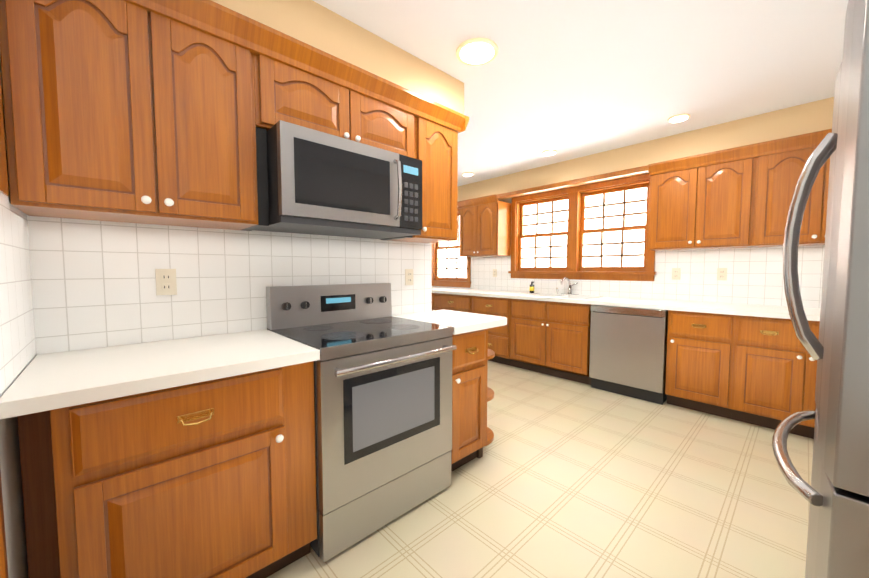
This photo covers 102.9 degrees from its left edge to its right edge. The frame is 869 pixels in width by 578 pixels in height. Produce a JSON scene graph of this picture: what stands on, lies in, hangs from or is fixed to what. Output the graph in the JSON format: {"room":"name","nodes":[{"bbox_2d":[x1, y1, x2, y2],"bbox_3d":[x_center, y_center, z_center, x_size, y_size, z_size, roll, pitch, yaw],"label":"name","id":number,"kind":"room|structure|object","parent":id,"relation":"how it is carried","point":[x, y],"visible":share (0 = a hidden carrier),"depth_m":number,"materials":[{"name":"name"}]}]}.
{"room":"kitchen","nodes":[
{"label":"kitchen","id":0,"kind":"room"},
{"bbox_2d":[0,58,33,577],"bbox_3d":[-1.130,-0.054,0.796,0.120,2.470,1.180,-3,4,-43],"label":"wall","id":1,"kind":"structure","parent":0,"point":[13,504],"depth_m":0.96,"materials":[{"name":"white paint"}]},
{"bbox_2d":[0,75,8,577],"bbox_3d":[-0.952,0.067,0.736,0.050,2.235,0.840,-3,4,-43],"label":"trim","id":2,"kind":"structure","parent":1,"relation":"attached to","point":[5,191],"depth_m":0.95,"materials":[{"name":"brown wood"}]},
{"bbox_2d":[34,329,263,357],"bbox_3d":[-0.843,-0.120,1.951,2.120,2.470,0.120,-3,4,-43],"label":"wall","id":3,"kind":"structure","parent":0,"point":[154,341],"depth_m":1.55,"materials":[{"name":"white tile"}]},
{"bbox_2d":[0,0,275,230],"bbox_3d":[-1.097,-0.643,1.373,0.741,0.740,0.326,-3,4,-43],"label":"upper cabinet","id":4,"kind":"object","parent":3,"relation":"attached to","point":[165,112],"depth_m":1.21,"materials":[{"name":"brown wood"}]},
{"bbox_2d":[0,192,431,395],"bbox_3d":[-0.492,-0.044,1.667,2.000,0.530,0.780,-3,4,-43],"label":"wall tile","id":5,"kind":"structure","parent":3,"relation":"attached to","point":[66,284],"depth_m":1.50,"materials":[{"name":"white tile"}]},
{"bbox_2d":[155,269,176,294],"bbox_3d":[-1.188,-0.031,1.534,0.072,0.116,0.009,-3,4,-43],"label":"electrical outlet","id":6,"kind":"object","parent":5,"relation":"attached to","point":[166,284],"visible":1,"depth_m":1.53,"materials":[{"name":"beige plastic"}]},
{"bbox_2d":[405,269,412,284],"bbox_3d":[-0.179,-0.085,2.474,0.072,0.116,0.009,-3,4,-43],"label":"electrical outlet","id":7,"kind":"object","parent":5,"relation":"attached to","point":[408,276],"visible":1,"depth_m":2.47,"materials":[{"name":"beige plastic"}]},
{"bbox_2d":[272,48,419,159],"bbox_3d":[-0.540,-0.885,1.880,0.885,0.315,0.326,-3,4,-43],"label":"upper cabinet","id":8,"kind":"object","parent":3,"relation":"attached to","point":[306,95],"depth_m":1.72,"materials":[{"name":"brown wood"}]},
{"bbox_2d":[256,120,421,238],"bbox_3d":[-0.482,-0.512,1.842,0.780,0.415,0.492,-3,4,-43],"label":"over-the-range microwave","id":9,"kind":"object","parent":8,"relation":"attached to","point":[321,183],"visible":1,"depth_m":1.63,"materials":[{"name":"silver metal"}]},
{"bbox_2d":[380,108,463,242],"bbox_3d":[-0.097,-0.696,2.306,0.421,0.740,0.326,-3,4,-43],"label":"upper cabinet","id":10,"kind":"object","parent":3,"relation":"attached to","point":[438,136],"depth_m":2.20,"materials":[{"name":"brown wood"}]},
{"bbox_2d":[267,361,813,577],"bbox_3d":[-0.345,1.121,2.324,6.060,0.050,5.700,-3,4,-43],"label":"floor","id":11,"kind":"structure","parent":0,"point":[563,478],"depth_m":1.81,"materials":[{"name":"tile"}]},
{"bbox_2d":[40,361,316,577],"bbox_3d":[-0.948,0.713,1.391,0.718,0.870,0.615,-3,4,-43],"label":"base cabinet","id":12,"kind":"object","parent":11,"relation":"on","point":[193,457],"depth_m":1.11,"materials":[{"name":"brown wood"}]},
{"bbox_2d":[0,329,319,418],"bbox_3d":[-0.963,0.261,1.324,0.800,0.040,0.645,-3,4,-43],"label":"countertop","id":13,"kind":"structure","parent":12,"relation":"on","point":[51,382],"depth_m":1.14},
{"bbox_2d":[266,283,456,561],"bbox_3d":[-0.369,0.554,1.852,0.759,1.135,0.698,-3,4,-43],"label":"range","id":14,"kind":"object","parent":11,"relation":"on","point":[383,405],"visible":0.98,"depth_m":1.64,"materials":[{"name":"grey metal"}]},
{"bbox_2d":[432,295,435,310],"bbox_3d":[-0.030,0.464,5.760,0.616,0.870,0.813,-3,4,-43],"label":"base cabinet","id":15,"kind":"object","parent":11,"relation":"on","point":[433,296],"depth_m":5.30,"materials":[{"name":"brown wood"}]},
{"bbox_2d":[436,295,471,312],"bbox_3d":[0.443,0.493,5.255,0.616,0.870,0.813,-3,4,-43],"label":"base cabinet","id":16,"kind":"object","parent":11,"relation":"on","point":[463,303],"depth_m":4.95,"materials":[{"name":"brown wood"}]},
{"bbox_2d":[451,329,491,471],"bbox_3d":[0.007,0.662,2.282,0.359,0.870,0.615,-3,4,-43],"label":"base cabinet","id":17,"kind":"object","parent":11,"relation":"on","point":[471,394],"depth_m":2.06,"materials":[{"name":"brown wood"}]},
{"bbox_2d":[392,309,506,336],"bbox_3d":[0.091,0.205,2.307,0.555,0.040,0.646,-3,4,-43],"label":"countertop","id":18,"kind":"structure","parent":17,"relation":"on","point":[461,322],"depth_m":2.18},
{"bbox_2d":[472,295,539,366],"bbox_3d":[0.942,0.523,4.722,0.616,0.870,0.648,-3,4,-43],"label":"base cabinet","id":19,"kind":"object","parent":11,"relation":"on","point":[516,343],"depth_m":4.25,"materials":[{"name":"brown wood"}]},
{"bbox_2d":[589,305,667,404],"bbox_3d":[2.038,0.596,3.523,0.622,0.862,0.650,-3,4,-43],"label":"dishwasher","id":20,"kind":"object","parent":11,"relation":"on","point":[628,350],"visible":0.88,"depth_m":3.28,"materials":[{"name":"grey metal"}]},
{"bbox_2d":[665,311,735,418],"bbox_3d":[2.437,0.614,3.124,0.616,0.870,0.453,-3,4,-43],"label":"base cabinet","id":21,"kind":"object","parent":11,"relation":"on","point":[701,357],"depth_m":2.90,"materials":[{"name":"brown wood"}]},
{"bbox_2d":[732,315,819,438],"bbox_3d":[2.857,0.640,2.674,0.616,0.870,0.780,-3,4,-43],"label":"base cabinet","id":22,"kind":"object","parent":11,"relation":"on","point":[752,364],"depth_m":2.59,"materials":[{"name":"brown wood"}]},
{"bbox_2d":[432,287,820,322],"bbox_3d":[1.393,0.098,4.185,0.647,0.040,5.028,-3,4,-43],"label":"countertop","id":23,"kind":"structure","parent":22,"relation":"on","point":[761,311],"depth_m":3.16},
{"bbox_2d":[529,282,533,292],"bbox_3d":[1.299,-0.023,4.619,0.060,0.151,0.062,-3,4,-43],"label":"soap bottle","id":24,"kind":"object","parent":23,"relation":"on","point":[531,289],"visible":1,"depth_m":4.59,"materials":[{"name":"yellow plastic"}]},
{"bbox_2d":[519,293,603,298],"bbox_3d":[1.484,0.167,4.117,0.466,0.182,0.836,-3,4,-43],"label":"sink basin","id":25,"kind":"object","parent":23,"relation":"in","point":[562,295],"visible":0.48,"depth_m":4.17,"materials":[{"name":"white ceramic"}]},
{"bbox_2d":[556,277,578,294],"bbox_3d":[1.579,-0.036,4.237,0.260,0.221,0.281,-3,4,-43],"label":"faucet","id":26,"kind":"object","parent":23,"relation":"on","point":[569,287],"visible":0.88,"depth_m":4.27,"materials":[{"name":"silver metal"}]},
{"bbox_2d":[772,0,868,577],"bbox_3d":[1.381,0.262,0.776,0.900,1.840,0.876,-3,4,-43],"label":"refrigerator","id":27,"kind":"object","parent":11,"relation":"on","point":[835,494],"visible":1,"depth_m":0.72,"materials":[{"name":"grey metal"}]},
{"bbox_2d":[313,0,848,185],"bbox_3d":[-0.345,-1.395,2.180,6.060,0.050,5.700,-3,4,-43],"label":"ceiling","id":28,"kind":"structure","parent":0,"point":[566,80],"depth_m":2.10,"materials":[{"name":"white paint"}]},
{"bbox_2d":[211,0,463,114],"bbox_3d":[-0.645,-1.229,1.764,2.000,0.235,0.332,-3,4,-43],"label":"soffit","id":29,"kind":"structure","parent":28,"relation":"attached to","point":[316,25],"depth_m":1.75,"materials":[{"name":"beige paint"}]},
{"bbox_2d":[462,172,473,175],"bbox_3d":[0.436,-1.495,4.522,0.150,0.016,0.150,-3,4,-43],"label":"recessed light","id":30,"kind":"object","parent":28,"relation":"in","point":[468,174],"visible":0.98,"depth_m":4.49,"materials":[{"name":"beige"}]},
{"bbox_2d":[456,37,497,65],"bbox_3d":[0.243,-1.350,1.979,0.238,0.016,0.238,-3,4,-43],"label":"recessed light","id":31,"kind":"object","parent":28,"relation":"in","point":[477,51],"visible":0.96,"depth_m":1.96,"materials":[{"name":"beige glass"}]},
{"bbox_2d":[542,150,556,155],"bbox_3d":[1.221,-1.448,3.683,0.150,0.016,0.150,-3,4,-43],"label":"recessed light","id":32,"kind":"object","parent":28,"relation":"in","point":[548,152],"visible":0.94,"depth_m":3.66,"materials":[{"name":"beige glass"}]},
{"bbox_2d":[457,97,833,206],"bbox_3d":[1.661,-1.359,4.059,0.332,0.235,5.460,-3,4,-43],"label":"soffit","id":33,"kind":"structure","parent":28,"relation":"attached to","point":[814,116],"depth_m":3.23,"materials":[{"name":"beige paint"}]},
{"bbox_2d":[668,114,689,122],"bbox_3d":[2.006,-1.400,2.844,0.150,0.016,0.150,-3,4,-43],"label":"recessed light","id":34,"kind":"object","parent":28,"relation":"in","point":[678,118],"visible":0.96,"depth_m":2.82,"materials":[{"name":"beige"}]},
{"bbox_2d":[440,180,786,306],"bbox_3d":[1.826,-0.253,4.276,0.120,2.470,5.700,-3,4,-43],"label":"wall","id":35,"kind":"structure","parent":0,"point":[507,200],"depth_m":4.91,"materials":[{"name":"white paint"}]},
{"bbox_2d":[432,207,470,287],"bbox_3d":[0.278,-0.692,5.873,0.168,1.305,0.990,-3,4,-43],"label":"dining room window","id":36,"kind":"structure","parent":35,"relation":"in","point":[446,281],"depth_m":5.89,"materials":[{"name":"brown wood"}]},
{"bbox_2d":[458,201,510,256],"bbox_3d":[0.729,-0.855,5.085,0.326,0.740,0.712,-3,4,-43],"label":"upper cabinet","id":37,"kind":"object","parent":35,"relation":"attached to","point":[485,226],"depth_m":4.89,"materials":[{"name":"brown wood"}]},
{"bbox_2d":[508,173,656,280],"bbox_3d":[1.739,-0.688,4.307,0.168,1.135,1.830,-3,4,-43],"label":"kitchen window","id":38,"kind":"structure","parent":35,"relation":"in","point":[575,197],"depth_m":4.25,"materials":[{"name":"brown wood"}]},
{"bbox_2d":[432,245,824,307],"bbox_3d":[1.779,-0.190,4.236,0.008,0.530,5.460,-3,4,-43],"label":"wall tile","id":39,"kind":"structure","parent":35,"relation":"attached to","point":[754,275],"depth_m":3.35,"materials":[{"name":"white tile"}]},
{"bbox_2d":[493,269,496,276],"bbox_3d":[0.899,-0.238,5.164,0.009,0.116,0.072,-3,4,-43],"label":"electrical outlet","id":40,"kind":"object","parent":39,"relation":"attached to","point":[494,272],"visible":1,"depth_m":5.16,"materials":[{"name":"beige plastic"}]},
{"bbox_2d":[672,268,680,279],"bbox_3d":[2.448,-0.154,3.507,0.009,0.116,0.072,-3,4,-43],"label":"electrical outlet","id":41,"kind":"object","parent":39,"relation":"attached to","point":[676,273],"visible":1,"depth_m":3.50,"materials":[{"name":"beige plastic"}]},
{"bbox_2d":[717,268,726,279],"bbox_3d":[2.694,-0.139,3.244,0.009,0.116,0.072,-3,4,-43],"label":"electrical outlet","id":42,"kind":"object","parent":39,"relation":"attached to","point":[721,273],"visible":1,"depth_m":3.24,"materials":[{"name":"beige plastic"}]},
{"bbox_2d":[648,149,772,250],"bbox_3d":[2.497,-0.747,3.195,0.326,0.740,0.836,-3,4,-43],"label":"upper cabinet","id":43,"kind":"object","parent":35,"relation":"attached to","point":[739,197],"depth_m":3.03,"materials":[{"name":"brown wood"}]},
{"bbox_2d":[765,141,829,246],"bbox_3d":[2.991,-0.717,2.667,0.326,0.740,0.908,-3,4,-43],"label":"upper cabinet","id":44,"kind":"object","parent":35,"relation":"attached to","point":[786,165],"depth_m":2.67,"materials":[{"name":"brown wood"}]},
{"label":"outside","id":45,"kind":"structure","parent":0,"visible":0},
{"bbox_2d":[438,188,646,277],"bbox_3d":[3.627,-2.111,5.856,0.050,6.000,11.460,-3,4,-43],"label":"window panes","id":46,"kind":"structure","parent":45,"point":[629,235],"depth_m":6.60,"materials":[{"name":"white glass"}]}
]}

